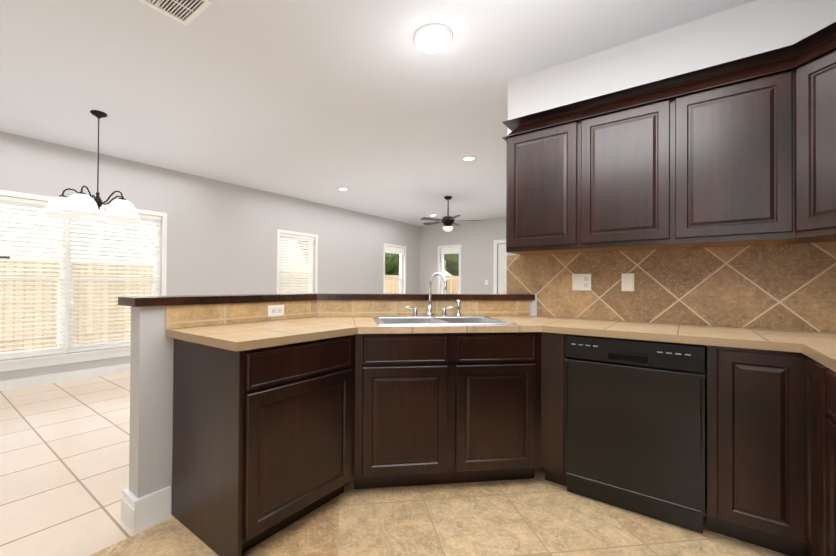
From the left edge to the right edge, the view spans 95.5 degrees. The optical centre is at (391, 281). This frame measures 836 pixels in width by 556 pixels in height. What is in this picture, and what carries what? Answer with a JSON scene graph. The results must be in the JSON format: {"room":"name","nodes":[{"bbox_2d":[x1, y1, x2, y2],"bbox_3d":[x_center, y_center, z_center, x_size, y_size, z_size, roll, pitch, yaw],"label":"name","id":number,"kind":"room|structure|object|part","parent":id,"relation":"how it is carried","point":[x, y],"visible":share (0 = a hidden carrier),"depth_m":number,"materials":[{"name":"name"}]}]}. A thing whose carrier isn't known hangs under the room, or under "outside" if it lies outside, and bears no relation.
{"room":"kitchen","nodes":[
{"label":"kitchen","id":0,"kind":"room"},
{"bbox_2d":[0,131,419,380],"bbox_3d":[-2.663,-0.187,5.946,0.150,2.720,11.250,0,-1,38],"label":"wall","id":1,"kind":"structure","parent":0,"point":[221,237],"depth_m":5.77,"materials":[{"name":"grey paint"}]},
{"bbox_2d":[0,363,129,390],"bbox_3d":[-2.605,1.124,5.884,0.015,0.100,10.950,0,-1,38],"label":"baseboard","id":2,"kind":"structure","parent":1,"relation":"attached to","point":[79,374],"depth_m":4.35,"materials":[{"name":"white"}]},
{"bbox_2d":[0,190,166,371],"bbox_3d":[-3.804,0.001,4.431,0.160,1.905,2.110,0,-1,38],"label":"window","id":3,"kind":"structure","parent":1,"relation":"in","point":[26,363],"depth_m":4.44,"materials":[{"name":"white"}]},
{"bbox_2d":[0,196,160,359],"bbox_3d":[-3.788,-0.030,4.418,0.050,1.724,1.976,0,-1,38],"label":"window blinds","id":4,"kind":"object","parent":3,"relation":"attached to","point":[40,203],"visible":0.77,"depth_m":4.43,"materials":[{"name":"white plastic"}]},
{"bbox_2d":[276,229,317,293],"bbox_3d":[-1.777,-0.054,7.048,0.160,1.705,0.930,0,-1,38],"label":"window","id":5,"kind":"structure","parent":1,"relation":"in","point":[279,231],"depth_m":6.99,"materials":[{"name":"white wood"}]},
{"bbox_2d":[279,233,314,293],"bbox_3d":[-1.761,-0.086,7.036,0.050,1.524,0.796,0,-1,38],"label":"window blinds","id":6,"kind":"object","parent":5,"relation":"attached to","point":[287,268],"visible":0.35,"depth_m":7.02,"materials":[{"name":"white plastic"}]},
{"bbox_2d":[383,243,405,293],"bbox_3d":[0.038,-0.034,9.392,0.160,1.725,0.920,0,-1,38],"label":"window","id":7,"kind":"structure","parent":1,"relation":"in","point":[400,278],"depth_m":9.64,"materials":[{"name":"white wood"}]},
{"bbox_2d":[385,246,403,254],"bbox_3d":[0.059,-0.759,9.386,0.050,0.156,0.786,0,-1,38],"label":"window blinds","id":8,"kind":"object","parent":7,"relation":"attached to","point":[393,250],"visible":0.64,"depth_m":9.36,"materials":[{"name":"white"}]},
{"bbox_2d":[129,300,316,511],"bbox_3d":[-0.888,0.640,2.248,0.115,1.030,1.114,0,-1,38],"label":"wall","id":9,"kind":"structure","parent":0,"point":[151,410],"depth_m":1.82,"materials":[{"name":"grey paint"}]},
{"bbox_2d":[121,486,170,522],"bbox_3d":[-0.954,1.088,2.276,0.025,0.135,1.135,0,-1,38],"label":"baseboard","id":10,"kind":"structure","parent":9,"relation":"attached to","point":[143,511],"depth_m":1.80,"materials":[{"name":"white wood"}]},
{"bbox_2d":[0,0,754,225],"bbox_3d":[0.039,-1.596,3.872,6.960,0.100,11.250,0,-1,38],"label":"ceiling","id":11,"kind":"structure","parent":0,"point":[372,107],"depth_m":3.00,"materials":[{"name":"white paint"}]},
{"bbox_2d":[44,110,140,224],"bbox_3d":[-2.744,-1.074,3.542,0.714,0.984,0.726,0,-1,38],"label":"chandelier","id":12,"kind":"object","parent":11,"relation":"hanging from","point":[81,206],"visible":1,"depth_m":3.41,"materials":[{"name":"white glass"}]},
{"bbox_3d":[-2.744,-1.109,3.543,0.526,0.914,0.538,0,-1,38],"label":"frame","id":13,"kind":"part","parent":12,"relation":"part of","materials":[{"name":"black metal"}]},
{"bbox_2d":[138,0,211,25],"bbox_3d":[-1.240,-1.562,2.066,0.310,0.012,0.370,0,-1,38],"label":"ceiling vent","id":14,"kind":"object","parent":11,"relation":"in","point":[186,12],"visible":1,"depth_m":2.16,"materials":[{"name":"white metal"}]},
{"bbox_2d":[413,24,452,52],"bbox_3d":[0.263,-1.525,2.414,0.250,0.062,0.250,0,-1,38],"label":"kitchen ceiling light","id":15,"kind":"object","parent":11,"relation":"attached to","point":[431,38],"visible":0.96,"depth_m":2.36,"materials":[{"name":"white glass"}]},
{"bbox_2d":[420,196,479,231],"bbox_3d":[1.004,-1.201,6.841,1.071,0.630,1.081,0,-1,38],"label":"ceiling fan","id":16,"kind":"object","parent":11,"relation":"hanging from","point":[447,221],"visible":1,"depth_m":6.74,"materials":[{"name":"black metal"}]},
{"bbox_2d":[462,156,476,160],"bbox_3d":[0.967,-1.528,4.727,0.180,0.007,0.180,0,-1,38],"label":"recessed light","id":17,"kind":"object","parent":11,"relation":"in","point":[469,158],"visible":0.96,"depth_m":4.72,"materials":[{"name":"white"}]},
{"bbox_2d":[0,371,788,555],"bbox_3d":[0.032,1.199,3.840,6.690,0.050,10.950,0,-1,38],"label":"floor","id":18,"kind":"structure","parent":0,"point":[64,464],"depth_m":1.87,"materials":[{"name":"tile"}]},
{"bbox_2d":[172,334,363,555],"bbox_3d":[-0.612,0.717,1.959,0.630,0.876,0.716,0,-1,38],"label":"base cabinet","id":19,"kind":"object","parent":18,"relation":"on","point":[268,442],"depth_m":1.68,"materials":[{"name":"brown wood"}]},
{"bbox_2d":[165,300,356,351],"bbox_3d":[-0.419,0.173,2.217,0.660,0.481,1.410,0,-1,38],"label":"countertop","id":20,"kind":"structure","parent":19,"relation":"on","point":[335,318],"depth_m":1.99,"materials":[{"name":"tile"}]},
{"bbox_2d":[268,305,283,316],"bbox_3d":[-0.716,0.185,2.352,0.007,0.070,0.115,0,-1,38],"label":"outlet","id":21,"kind":"object","parent":20,"relation":"attached to","point":[273,310],"depth_m":2.35,"materials":[{"name":"white plastic"}]},
{"bbox_2d":[360,364,447,488],"bbox_3d":[0.073,0.812,2.058,0.341,0.696,0.340,0,-1,38],"label":"door","id":22,"kind":"structure","parent":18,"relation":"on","point":[404,418],"depth_m":2.05,"materials":[{"name":"brown wood"}]},
{"bbox_2d":[448,333,455,483],"bbox_3d":[0.261,0.728,2.632,0.810,0.876,0.810,0,-1,38],"label":"base cabinet","id":23,"kind":"object","parent":18,"relation":"on","point":[451,336],"depth_m":2.10,"materials":[{"name":"brown wood"}]},
{"bbox_2d":[456,360,539,482],"bbox_3d":[0.585,0.816,2.123,0.340,0.696,0.341,0,-1,38],"label":"base cabinet","id":24,"kind":"object","parent":18,"relation":"on","point":[498,413],"depth_m":2.12,"materials":[{"name":"brown wood"}]},
{"bbox_2d":[456,332,539,371],"bbox_3d":[0.587,0.378,2.127,0.339,0.152,0.340,0,-1,38],"label":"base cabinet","id":25,"kind":"object","parent":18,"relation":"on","point":[506,351],"depth_m":2.12,"materials":[{"name":"brown wood"}]},
{"bbox_2d":[540,332,564,481],"bbox_3d":[0.809,0.730,2.449,0.454,0.876,0.455,0,-1,38],"label":"base cabinet","id":26,"kind":"object","parent":18,"relation":"on","point":[552,357],"depth_m":2.13,"materials":[{"name":"brown wood"}]},
{"bbox_2d":[563,334,705,533],"bbox_3d":[1.359,0.730,2.124,0.602,0.867,0.609,0,-1,38],"label":"dishwasher","id":27,"kind":"object","parent":18,"relation":"on","point":[634,425],"visible":0.98,"depth_m":1.87,"materials":[{"name":"black metal"}]},
{"bbox_2d":[706,345,799,555],"bbox_3d":[1.979,0.731,1.661,0.938,0.876,0.618,0,-1,38],"label":"base cabinet","id":28,"kind":"object","parent":18,"relation":"on","point":[753,395],"depth_m":1.62,"materials":[{"name":"brown wood"}]},
{"bbox_2d":[357,242,835,371],"bbox_3d":[0.924,0.108,2.011,3.036,0.624,1.408,0,-1,38],"label":"countertop","id":29,"kind":"structure","parent":28,"relation":"on","point":[786,290],"depth_m":2.19,"materials":[{"name":"tile"}]},
{"bbox_2d":[405,272,461,315],"bbox_3d":[0.297,0.091,2.573,0.406,0.303,0.175,0,0,-7],"label":"faucet","id":30,"kind":"object","parent":29,"relation":"on","point":[458,302],"depth_m":2.62,"materials":[{"name":"silver metal"}]},
{"bbox_2d":[572,274,590,290],"bbox_3d":[1.300,0.007,2.594,0.118,0.115,0.008,0,-1,38],"label":"outlet","id":31,"kind":"object","parent":29,"relation":"attached to","point":[580,282],"depth_m":2.60,"materials":[{"name":"white plastic"}]},
{"bbox_2d":[622,273,633,290],"bbox_3d":[1.513,0.007,2.429,0.070,0.115,0.008,0,-1,38],"label":"outlet","id":32,"kind":"object","parent":29,"relation":"attached to","point":[627,278],"depth_m":2.43,"materials":[{"name":"white plastic"}]},
{"bbox_2d":[800,353,815,555],"bbox_3d":[1.822,0.727,1.229,0.618,0.876,0.297,0,-1,38],"label":"base cabinet","id":33,"kind":"object","parent":18,"relation":"on","point":[807,365],"depth_m":1.48,"materials":[{"name":"brown wood"}]},
{"bbox_2d":[816,361,835,555],"bbox_3d":[1.553,0.722,0.881,0.618,0.876,0.582,0,-1,38],"label":"base cabinet","id":34,"kind":"object","parent":18,"relation":"on","point":[825,377],"depth_m":1.31,"materials":[{"name":"brown wood"}]},
{"bbox_2d":[364,333,447,375],"bbox_3d":[0.076,0.374,2.062,0.340,0.152,0.339,0,-1,38],"label":"drawer","id":35,"kind":"object","parent":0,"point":[411,353],"depth_m":2.05,"materials":[{"name":"brown wood"}]},
{"bbox_2d":[353,332,540,488],"bbox_3d":[0.292,0.726,2.386,1.061,0.876,0.618,0,0,-7],"label":"cabinet","id":36,"kind":"object","parent":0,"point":[429,408],"depth_m":2.09,"materials":[{"name":"brown wood"}]},
{"bbox_2d":[363,300,530,316],"bbox_3d":[0.253,0.651,2.713,1.109,1.030,1.114,0,-1,38],"label":"wall","id":37,"kind":"structure","parent":0,"point":[529,300],"depth_m":2.82,"materials":[{"name":"beige tile"}]},
{"bbox_2d":[118,293,534,306],"bbox_3d":[-0.149,0.109,2.336,1.345,0.040,2.206,0,-1,38],"label":"bar","id":38,"kind":"object","parent":37,"relation":"on","point":[137,301],"visible":0.89,"depth_m":2.44,"materials":[{"name":"brown wood"}]},
{"bbox_2d":[419,217,505,293],"bbox_3d":[3.487,-0.129,8.203,6.810,2.720,0.150,0,-1,38],"label":"wall","id":39,"kind":"structure","parent":0,"point":[475,240],"depth_m":9.35,"materials":[{"name":"grey paint"}]},
{"bbox_2d":[438,245,460,293],"bbox_3d":[1.498,-0.037,9.710,0.670,1.755,0.160,0,-1,38],"label":"window","id":40,"kind":"structure","parent":39,"relation":"in","point":[442,272],"depth_m":9.79,"materials":[{"name":"white wood"}]},
{"bbox_2d":[440,247,458,253],"bbox_3d":[1.491,-0.778,9.700,0.536,0.156,0.050,0,-1,38],"label":"window blinds","id":41,"kind":"object","parent":40,"relation":"attached to","point":[453,250],"visible":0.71,"depth_m":9.66,"materials":[{"name":"white"}]},
{"bbox_2d":[493,239,505,293],"bbox_3d":[2.822,0.133,8.610,1.070,2.195,0.014,0,-1,38],"label":"door frame","id":42,"kind":"structure","parent":39,"relation":"attached to","point":[496,242],"depth_m":8.91,"materials":[{"name":"white wood"}]},
{"bbox_2d":[498,244,506,293],"bbox_3d":[2.854,0.176,8.652,0.880,2.090,0.048,0,-1,38],"label":"door","id":43,"kind":"structure","parent":39,"relation":"in","point":[502,270],"depth_m":8.85,"materials":[{"name":"white wood"}]},
{"bbox_2d":[507,0,835,332],"bbox_3d":[1.763,-0.187,2.335,2.110,2.720,0.120,0,-1,38],"label":"wall","id":44,"kind":"structure","parent":0,"point":[755,27],"depth_m":2.31,"materials":[{"name":"grey paint"}]},
{"bbox_2d":[502,101,585,254],"bbox_3d":[1.065,-0.648,2.599,0.463,0.896,0.323,0,-1,38],"label":"upper cabinet","id":45,"kind":"object","parent":44,"relation":"attached to","point":[544,159],"depth_m":2.46,"materials":[{"name":"brown wood"}]},
{"bbox_2d":[582,75,677,251],"bbox_3d":[1.432,-0.648,2.315,0.464,0.896,0.323,0,-1,38],"label":"upper cabinet","id":46,"kind":"object","parent":44,"relation":"attached to","point":[629,135],"depth_m":2.17,"materials":[{"name":"brown wood"}]},
{"bbox_2d":[507,242,835,332],"bbox_3d":[1.720,0.030,2.280,2.106,0.454,0.009,0,-1,38],"label":"backsplash","id":47,"kind":"structure","parent":44,"relation":"attached to","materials":[{"name":"tile"}]},
{"bbox_2d":[674,44,793,247],"bbox_3d":[1.798,-0.648,2.031,0.463,0.896,0.323,0,-1,38],"label":"upper cabinet","id":48,"kind":"object","parent":44,"relation":"attached to","point":[740,152],"depth_m":1.90,"materials":[{"name":"brown wood"}]},
{"bbox_2d":[794,22,835,233],"bbox_3d":[1.914,-0.666,1.563,0.296,0.866,0.296,0,-1,38],"label":"upper cabinet","id":49,"kind":"object","parent":44,"relation":"attached to","point":[815,54],"depth_m":1.69,"materials":[{"name":"brown wood"}]},
{"bbox_2d":[794,226,835,242],"bbox_3d":[2.134,-0.649,1.590,0.608,0.896,0.608,0,-1,38],"label":"upper cabinet","id":50,"kind":"object","parent":44,"relation":"attached to","point":[812,234],"depth_m":1.72,"materials":[{"name":"brown wood"}]},
{"bbox_3d":[1.052,-1.050,1.547,1.769,0.108,2.006,0,-1,38],"label":"crown","id":51,"kind":"part","parent":50,"relation":"part of","materials":[{"name":"brown wood"}]},
{"label":"outside","id":52,"kind":"structure","parent":0,"visible":0},
{"bbox_3d":[-7.262,1.625,14.828,90.000,0.020,75.000,0,-1,38],"label":"ground","id":53,"kind":"structure","parent":52,"visible":0},
{"bbox_2d":[0,261,458,352],"bbox_3d":[1.433,0.607,3.680,18.600,1.950,24.000,0,-1,38],"label":"fence","id":54,"kind":"object","parent":53,"relation":"on","point":[394,286],"depth_m":8.14,"materials":[{"name":"brown wood"}]},
{"bbox_2d":[298,241,458,275],"bbox_3d":[3.839,-1.700,14.054,21.826,6.760,18.900,0,-1,38],"label":"trees","id":55,"kind":"object","parent":53,"relation":"on","point":[389,260],"depth_m":18.97,"materials":[{"name":"green plant"}]}
]}

